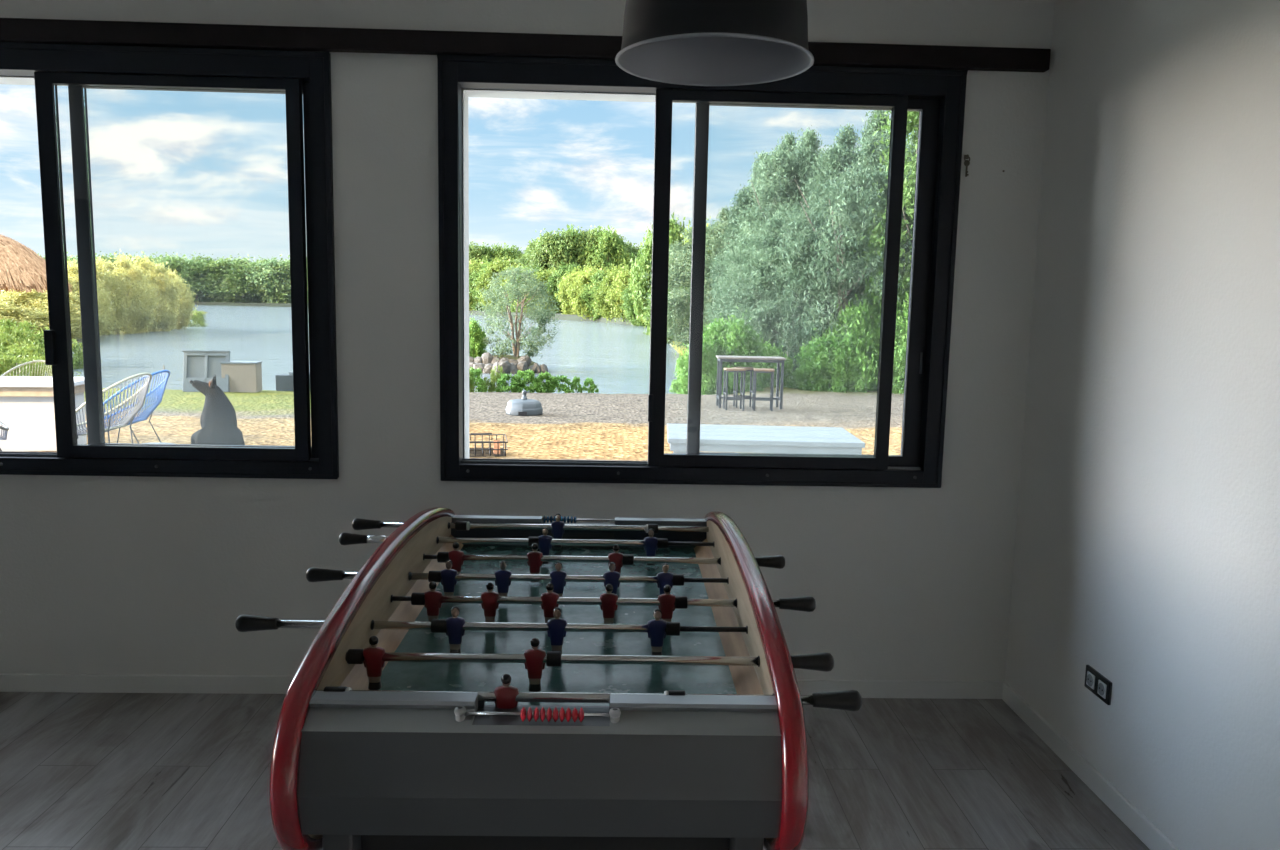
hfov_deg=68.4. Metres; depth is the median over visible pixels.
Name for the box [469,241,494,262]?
tree
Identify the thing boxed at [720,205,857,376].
tree
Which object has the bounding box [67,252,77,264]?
tree
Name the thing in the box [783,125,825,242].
slender tree
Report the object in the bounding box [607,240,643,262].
tree
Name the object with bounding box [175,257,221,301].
tree
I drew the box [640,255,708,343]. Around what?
tree
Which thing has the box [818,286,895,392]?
shrub
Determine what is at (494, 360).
rock
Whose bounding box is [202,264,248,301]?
tree
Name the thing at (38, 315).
willow
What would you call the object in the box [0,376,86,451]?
garden table
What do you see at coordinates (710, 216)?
tree
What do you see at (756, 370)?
bar stool
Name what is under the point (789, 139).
slender tree
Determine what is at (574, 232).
tree
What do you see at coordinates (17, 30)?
trim
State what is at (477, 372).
plant
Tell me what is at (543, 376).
plant
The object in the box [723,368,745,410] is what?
bar stool
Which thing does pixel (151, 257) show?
tree
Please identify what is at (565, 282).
tree
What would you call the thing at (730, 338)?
shrub
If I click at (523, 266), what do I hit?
tree
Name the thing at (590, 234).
tree
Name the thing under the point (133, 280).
bush
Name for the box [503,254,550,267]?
tree
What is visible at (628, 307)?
tree
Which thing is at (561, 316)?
ground
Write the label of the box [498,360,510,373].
rock
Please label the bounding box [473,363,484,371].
rock
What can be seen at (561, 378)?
plant
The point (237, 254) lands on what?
tree
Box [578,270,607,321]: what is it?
tree
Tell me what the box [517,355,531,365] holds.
rock
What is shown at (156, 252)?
tree
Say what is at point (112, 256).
tree
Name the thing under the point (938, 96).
window
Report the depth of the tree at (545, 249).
145.50 m
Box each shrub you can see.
[469,313,486,357]
[669,334,726,394]
[683,308,771,394]
[749,338,794,387]
[784,328,875,392]
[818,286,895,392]
[862,267,909,390]
[870,277,909,393]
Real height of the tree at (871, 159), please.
7.983 m
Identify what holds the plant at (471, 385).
on the ground at (571, 426)
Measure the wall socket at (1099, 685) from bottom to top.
0.074 m
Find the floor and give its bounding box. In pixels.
[0,692,1149,849]
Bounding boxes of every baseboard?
[0,673,1005,698]
[1002,683,1179,849]
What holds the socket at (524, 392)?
attached to the base
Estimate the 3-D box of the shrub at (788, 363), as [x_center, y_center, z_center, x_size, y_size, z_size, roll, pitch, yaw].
[3.447,-1.808,27.159,2.418,1.551,2.206,-2,8,-26]
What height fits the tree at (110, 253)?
13.184 m
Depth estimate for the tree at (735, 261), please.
29.77 m
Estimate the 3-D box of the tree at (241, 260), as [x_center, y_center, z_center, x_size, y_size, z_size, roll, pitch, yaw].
[-98.979,-37.088,245.030,18.379,14.192,17.821,1,7,-5]
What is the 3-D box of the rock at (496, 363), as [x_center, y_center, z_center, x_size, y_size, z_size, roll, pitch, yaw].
[-4.901,-1.834,32.222,0.440,0.626,0.568,-6,10,-42]
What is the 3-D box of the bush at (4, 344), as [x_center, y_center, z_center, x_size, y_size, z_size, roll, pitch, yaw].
[-20.198,-2.264,28.439,4.128,1.549,4.405,0,7,-7]
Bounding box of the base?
[506,390,542,415]
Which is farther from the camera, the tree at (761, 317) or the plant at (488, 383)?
the tree at (761, 317)
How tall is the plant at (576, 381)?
0.459 m
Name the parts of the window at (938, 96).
sash, pane, sash, pane, pull handle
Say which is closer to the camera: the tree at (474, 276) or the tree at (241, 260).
the tree at (474, 276)
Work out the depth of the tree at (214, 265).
214.04 m
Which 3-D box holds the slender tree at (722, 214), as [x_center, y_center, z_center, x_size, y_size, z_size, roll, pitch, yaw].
[4.297,-7.411,47.569,2.394,7.254,2.326,-6,10,-42]
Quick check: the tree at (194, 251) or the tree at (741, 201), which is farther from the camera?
the tree at (194, 251)
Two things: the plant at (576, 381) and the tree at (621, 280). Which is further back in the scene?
the tree at (621, 280)
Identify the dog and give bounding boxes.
[189,375,244,444]
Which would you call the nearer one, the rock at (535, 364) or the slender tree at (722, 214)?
the rock at (535, 364)
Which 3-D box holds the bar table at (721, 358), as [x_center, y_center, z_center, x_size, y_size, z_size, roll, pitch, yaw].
[2.172,-0.840,18.671,1.320,1.020,0.619,1,7,0]
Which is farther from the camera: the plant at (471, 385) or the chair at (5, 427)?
the plant at (471, 385)
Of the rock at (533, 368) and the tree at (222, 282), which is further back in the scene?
the tree at (222, 282)
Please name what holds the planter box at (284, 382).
on the ground at (571, 426)
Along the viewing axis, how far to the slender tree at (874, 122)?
30.14 m
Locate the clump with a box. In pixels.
[187,309,206,326]
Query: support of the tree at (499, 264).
on the ground at (561, 316)
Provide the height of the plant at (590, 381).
0.426 m
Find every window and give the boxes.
[0,42,338,478]
[437,54,967,487]
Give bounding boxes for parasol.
[0,233,71,292]
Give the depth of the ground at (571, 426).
15.34 m
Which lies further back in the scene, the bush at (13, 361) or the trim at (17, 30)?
the bush at (13, 361)
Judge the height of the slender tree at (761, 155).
8.273 m
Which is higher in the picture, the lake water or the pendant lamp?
the pendant lamp
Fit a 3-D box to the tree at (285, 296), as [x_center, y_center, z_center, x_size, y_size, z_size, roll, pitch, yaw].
[-81.445,-32.718,217.255,13.570,12.362,13.820,5,9,30]
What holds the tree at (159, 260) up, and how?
on the ground at (561, 316)
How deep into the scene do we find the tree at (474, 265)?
157.25 m
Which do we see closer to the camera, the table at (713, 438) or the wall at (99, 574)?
the wall at (99, 574)
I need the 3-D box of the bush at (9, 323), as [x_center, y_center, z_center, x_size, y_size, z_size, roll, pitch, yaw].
[-22.161,-2.869,32.357,4.405,1.677,4.128,-1,8,-14]
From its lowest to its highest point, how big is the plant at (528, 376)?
0.656 m
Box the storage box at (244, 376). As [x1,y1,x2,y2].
[220,361,261,392]
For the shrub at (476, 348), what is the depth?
33.33 m
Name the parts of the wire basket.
wire handle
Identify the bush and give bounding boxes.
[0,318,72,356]
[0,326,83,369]
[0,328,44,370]
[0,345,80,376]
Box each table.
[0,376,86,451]
[141,443,174,443]
[235,507,861,849]
[667,424,864,454]
[716,355,785,408]
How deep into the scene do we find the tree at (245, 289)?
213.26 m
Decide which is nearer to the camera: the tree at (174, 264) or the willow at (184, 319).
the willow at (184, 319)
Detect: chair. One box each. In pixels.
[0,421,8,450]
[1,360,51,376]
[76,372,151,442]
[103,370,169,442]
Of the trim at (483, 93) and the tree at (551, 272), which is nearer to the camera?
the trim at (483, 93)
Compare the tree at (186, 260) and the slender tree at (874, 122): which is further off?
the tree at (186, 260)
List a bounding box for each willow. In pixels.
[0,288,114,341]
[0,298,80,335]
[34,255,119,337]
[67,258,131,334]
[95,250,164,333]
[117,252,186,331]
[151,268,197,328]
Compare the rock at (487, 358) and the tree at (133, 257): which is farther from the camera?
the tree at (133, 257)
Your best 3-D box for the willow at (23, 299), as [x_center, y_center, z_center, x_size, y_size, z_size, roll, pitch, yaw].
[-30.202,-5.535,46.751,6.801,3.419,6.497,0,7,-10]
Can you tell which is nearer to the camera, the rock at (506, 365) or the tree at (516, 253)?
the rock at (506, 365)
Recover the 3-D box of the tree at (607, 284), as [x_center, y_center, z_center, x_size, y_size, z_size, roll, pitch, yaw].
[-2.176,-15.748,114.861,7.821,7.843,7.821,-2,8,-26]
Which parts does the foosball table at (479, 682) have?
handle, handle, leg, handle, handle, panel, rod, rod, post, rod, rod, rod, panel, rod, rod, rod, panel, rod, rod, post, rod, rod, rod, panel, leg, handle, handle, handle, handle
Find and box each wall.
[0,0,1054,680]
[1005,0,1279,849]
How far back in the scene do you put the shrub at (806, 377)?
25.62 m
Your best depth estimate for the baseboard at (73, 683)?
3.56 m
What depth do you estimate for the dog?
9.77 m
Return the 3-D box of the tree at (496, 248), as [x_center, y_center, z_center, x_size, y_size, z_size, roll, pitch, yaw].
[-28.312,-27.395,177.528,11.618,14.207,10.879,0,7,-8]
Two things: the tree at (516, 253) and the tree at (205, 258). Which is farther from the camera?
the tree at (205, 258)
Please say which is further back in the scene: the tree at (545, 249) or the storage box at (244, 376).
the tree at (545, 249)
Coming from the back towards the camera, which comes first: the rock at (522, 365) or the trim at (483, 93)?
the rock at (522, 365)
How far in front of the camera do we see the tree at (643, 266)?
72.40 m
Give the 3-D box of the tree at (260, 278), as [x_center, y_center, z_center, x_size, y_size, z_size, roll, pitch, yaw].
[-84.164,-32.507,216.790,14.703,13.869,14.257,0,8,-11]
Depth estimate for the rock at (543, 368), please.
32.74 m
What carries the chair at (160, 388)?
on the ground at (571, 426)
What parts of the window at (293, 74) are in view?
pane, pane, sash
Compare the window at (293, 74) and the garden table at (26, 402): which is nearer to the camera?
the window at (293, 74)
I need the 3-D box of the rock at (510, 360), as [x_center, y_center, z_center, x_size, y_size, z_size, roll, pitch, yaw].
[-4.444,-2.085,32.947,0.611,0.470,0.484,1,7,1]
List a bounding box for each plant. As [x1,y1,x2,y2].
[469,367,487,391]
[469,368,475,391]
[475,377,495,391]
[488,365,506,391]
[494,373,527,392]
[511,369,541,392]
[529,372,555,392]
[544,375,572,392]
[570,376,582,392]
[582,377,598,392]
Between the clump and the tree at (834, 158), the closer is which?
the tree at (834, 158)
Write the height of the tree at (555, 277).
9.088 m
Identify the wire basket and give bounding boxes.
[469,433,507,456]
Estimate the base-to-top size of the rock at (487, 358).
0.782 m
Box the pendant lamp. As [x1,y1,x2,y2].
[615,0,813,85]
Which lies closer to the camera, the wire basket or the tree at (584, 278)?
the wire basket
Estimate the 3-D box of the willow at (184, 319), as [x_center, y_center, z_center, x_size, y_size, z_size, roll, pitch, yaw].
[-33.363,-8.757,66.445,4.129,4.976,3.945,5,8,28]
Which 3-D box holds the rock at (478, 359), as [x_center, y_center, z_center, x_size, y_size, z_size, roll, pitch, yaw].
[-5.667,-2.120,32.918,0.572,0.547,0.400,8,10,42]
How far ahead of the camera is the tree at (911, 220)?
25.61 m
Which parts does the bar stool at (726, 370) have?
leg, leg, frame, seat, leg, leg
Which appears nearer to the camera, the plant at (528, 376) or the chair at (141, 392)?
the chair at (141, 392)
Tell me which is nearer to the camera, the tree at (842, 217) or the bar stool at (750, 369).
the bar stool at (750, 369)
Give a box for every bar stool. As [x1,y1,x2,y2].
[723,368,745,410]
[733,367,753,407]
[752,368,774,410]
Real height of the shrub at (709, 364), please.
1.615 m
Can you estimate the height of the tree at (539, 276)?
7.695 m
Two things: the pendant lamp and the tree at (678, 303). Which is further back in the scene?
the tree at (678, 303)
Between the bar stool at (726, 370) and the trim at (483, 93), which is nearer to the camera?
the trim at (483, 93)
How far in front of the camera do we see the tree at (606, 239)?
144.33 m
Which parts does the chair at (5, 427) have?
frame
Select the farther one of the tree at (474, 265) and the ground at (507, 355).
the tree at (474, 265)
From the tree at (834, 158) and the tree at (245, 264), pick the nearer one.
the tree at (834, 158)
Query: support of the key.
hanging from the wall at (99, 574)
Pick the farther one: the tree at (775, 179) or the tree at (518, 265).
the tree at (518, 265)
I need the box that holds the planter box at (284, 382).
[275,371,309,390]
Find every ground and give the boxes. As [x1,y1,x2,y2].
[10,311,903,460]
[191,301,644,325]
[493,354,534,366]
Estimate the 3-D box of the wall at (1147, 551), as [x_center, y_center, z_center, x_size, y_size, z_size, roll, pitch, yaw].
[1.643,0.200,0.313,0.200,2.590,6.870,1,7,-2]
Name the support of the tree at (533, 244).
on the ground at (561, 316)
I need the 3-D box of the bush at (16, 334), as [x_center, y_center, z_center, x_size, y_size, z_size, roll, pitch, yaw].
[-19.558,-2.492,30.419,3.715,1.512,3.965,2,7,3]
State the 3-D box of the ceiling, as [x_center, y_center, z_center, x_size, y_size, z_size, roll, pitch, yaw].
[-1.052,-1.215,-0.054,5.655,0.200,7.070,1,7,-2]
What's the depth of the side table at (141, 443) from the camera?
7.71 m
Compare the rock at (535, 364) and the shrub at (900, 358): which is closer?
the shrub at (900, 358)
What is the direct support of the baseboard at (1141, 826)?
attached to the wall at (1147, 551)
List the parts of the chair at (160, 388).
leg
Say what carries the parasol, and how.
on the ground at (571, 426)
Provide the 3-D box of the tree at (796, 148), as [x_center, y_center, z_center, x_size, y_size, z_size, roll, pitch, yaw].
[6.061,-5.900,34.692,5.253,8.616,5.096,-3,9,-30]
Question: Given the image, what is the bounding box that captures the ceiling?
[1023,0,1055,0]
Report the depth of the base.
15.77 m
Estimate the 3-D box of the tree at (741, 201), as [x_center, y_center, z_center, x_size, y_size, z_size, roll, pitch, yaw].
[4.032,-5.725,35.775,3.550,6.935,3.638,-4,9,-34]
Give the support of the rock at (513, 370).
on the ground at (507, 355)
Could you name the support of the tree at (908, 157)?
on the ground at (571, 426)
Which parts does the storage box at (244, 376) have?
lid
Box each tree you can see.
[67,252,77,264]
[95,251,118,269]
[97,253,129,268]
[125,251,162,261]
[134,253,162,266]
[146,255,183,272]
[153,252,169,261]
[157,252,199,297]
[160,253,202,300]
[165,251,210,261]
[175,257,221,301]
[189,253,214,263]
[194,254,239,301]
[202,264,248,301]
[217,262,261,302]
[230,255,261,265]
[232,254,253,265]
[236,264,266,301]
[238,254,290,302]
[242,255,274,302]
[258,259,290,302]
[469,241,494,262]
[469,259,488,310]
[469,260,493,310]
[473,260,561,359]
[475,242,507,263]
[475,256,522,308]
[488,263,534,311]
[492,243,522,262]
[501,265,543,312]
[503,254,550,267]
[511,248,524,258]
[513,270,564,312]
[519,237,551,269]
[522,228,585,271]
[536,268,561,312]
[544,262,586,312]
[545,224,587,271]
[555,265,595,314]
[556,225,616,269]
[567,266,606,318]
[572,225,635,270]
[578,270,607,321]
[593,263,630,322]
[604,267,638,321]
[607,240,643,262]
[620,280,646,326]
[625,212,690,334]
[632,276,645,321]
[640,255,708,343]
[641,218,732,352]
[680,216,716,330]
[703,182,768,329]
[703,228,800,360]
[705,205,731,304]
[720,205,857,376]
[726,143,814,344]
[746,150,769,229]
[749,148,821,362]
[766,132,803,226]
[766,159,912,367]
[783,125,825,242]
[786,137,860,327]
[830,123,859,179]
[831,146,915,301]
[834,128,889,306]
[846,110,918,317]
[854,110,890,159]
[899,220,912,318]
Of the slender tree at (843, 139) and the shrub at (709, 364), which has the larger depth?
the slender tree at (843, 139)
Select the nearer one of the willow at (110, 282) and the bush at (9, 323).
the bush at (9, 323)
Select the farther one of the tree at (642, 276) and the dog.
the tree at (642, 276)
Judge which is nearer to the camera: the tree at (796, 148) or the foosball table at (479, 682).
the foosball table at (479, 682)
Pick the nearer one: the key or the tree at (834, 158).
the key
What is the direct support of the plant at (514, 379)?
on the ground at (571, 426)
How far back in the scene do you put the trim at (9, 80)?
3.40 m
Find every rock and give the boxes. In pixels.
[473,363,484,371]
[474,356,481,362]
[481,352,492,363]
[483,364,492,373]
[491,357,499,363]
[491,362,499,373]
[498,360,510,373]
[508,359,517,363]
[509,363,517,373]
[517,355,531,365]
[517,361,527,371]
[528,365,535,371]
[534,363,540,372]
[540,364,547,372]
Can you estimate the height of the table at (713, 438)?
0.600 m
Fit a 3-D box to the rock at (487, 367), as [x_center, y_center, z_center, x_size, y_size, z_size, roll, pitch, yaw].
[-5.193,-1.864,32.333,0.476,0.490,0.456,-3,8,-26]
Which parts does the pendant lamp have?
lamp shade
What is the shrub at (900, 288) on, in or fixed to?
on the ground at (571, 426)
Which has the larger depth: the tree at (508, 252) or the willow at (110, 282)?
the tree at (508, 252)
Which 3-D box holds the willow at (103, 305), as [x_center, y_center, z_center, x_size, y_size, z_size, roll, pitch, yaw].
[-30.786,-6.642,50.669,4.858,4.936,4.641,3,8,16]
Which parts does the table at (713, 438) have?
leg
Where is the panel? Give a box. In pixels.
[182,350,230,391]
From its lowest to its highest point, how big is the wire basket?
0.232 m
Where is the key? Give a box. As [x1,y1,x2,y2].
[964,154,969,176]
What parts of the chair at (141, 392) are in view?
leg, leg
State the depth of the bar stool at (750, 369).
18.73 m
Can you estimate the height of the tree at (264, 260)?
12.506 m
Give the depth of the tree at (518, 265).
144.97 m
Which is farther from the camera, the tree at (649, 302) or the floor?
the tree at (649, 302)
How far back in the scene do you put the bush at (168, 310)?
61.10 m
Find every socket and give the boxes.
[522,390,528,399]
[1084,665,1112,704]
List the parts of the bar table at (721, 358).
leg, leg, leg, leg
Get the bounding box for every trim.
[0,18,1050,72]
[0,76,64,85]
[462,88,684,457]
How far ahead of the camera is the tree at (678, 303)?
44.41 m
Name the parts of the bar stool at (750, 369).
leg, leg, seat, frame, leg, leg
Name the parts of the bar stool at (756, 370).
leg, leg, frame, seat, leg, leg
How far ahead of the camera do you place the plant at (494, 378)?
22.88 m
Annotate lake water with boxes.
[19,305,715,394]
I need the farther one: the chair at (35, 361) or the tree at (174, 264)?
the tree at (174, 264)
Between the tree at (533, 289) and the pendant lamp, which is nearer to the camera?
the pendant lamp

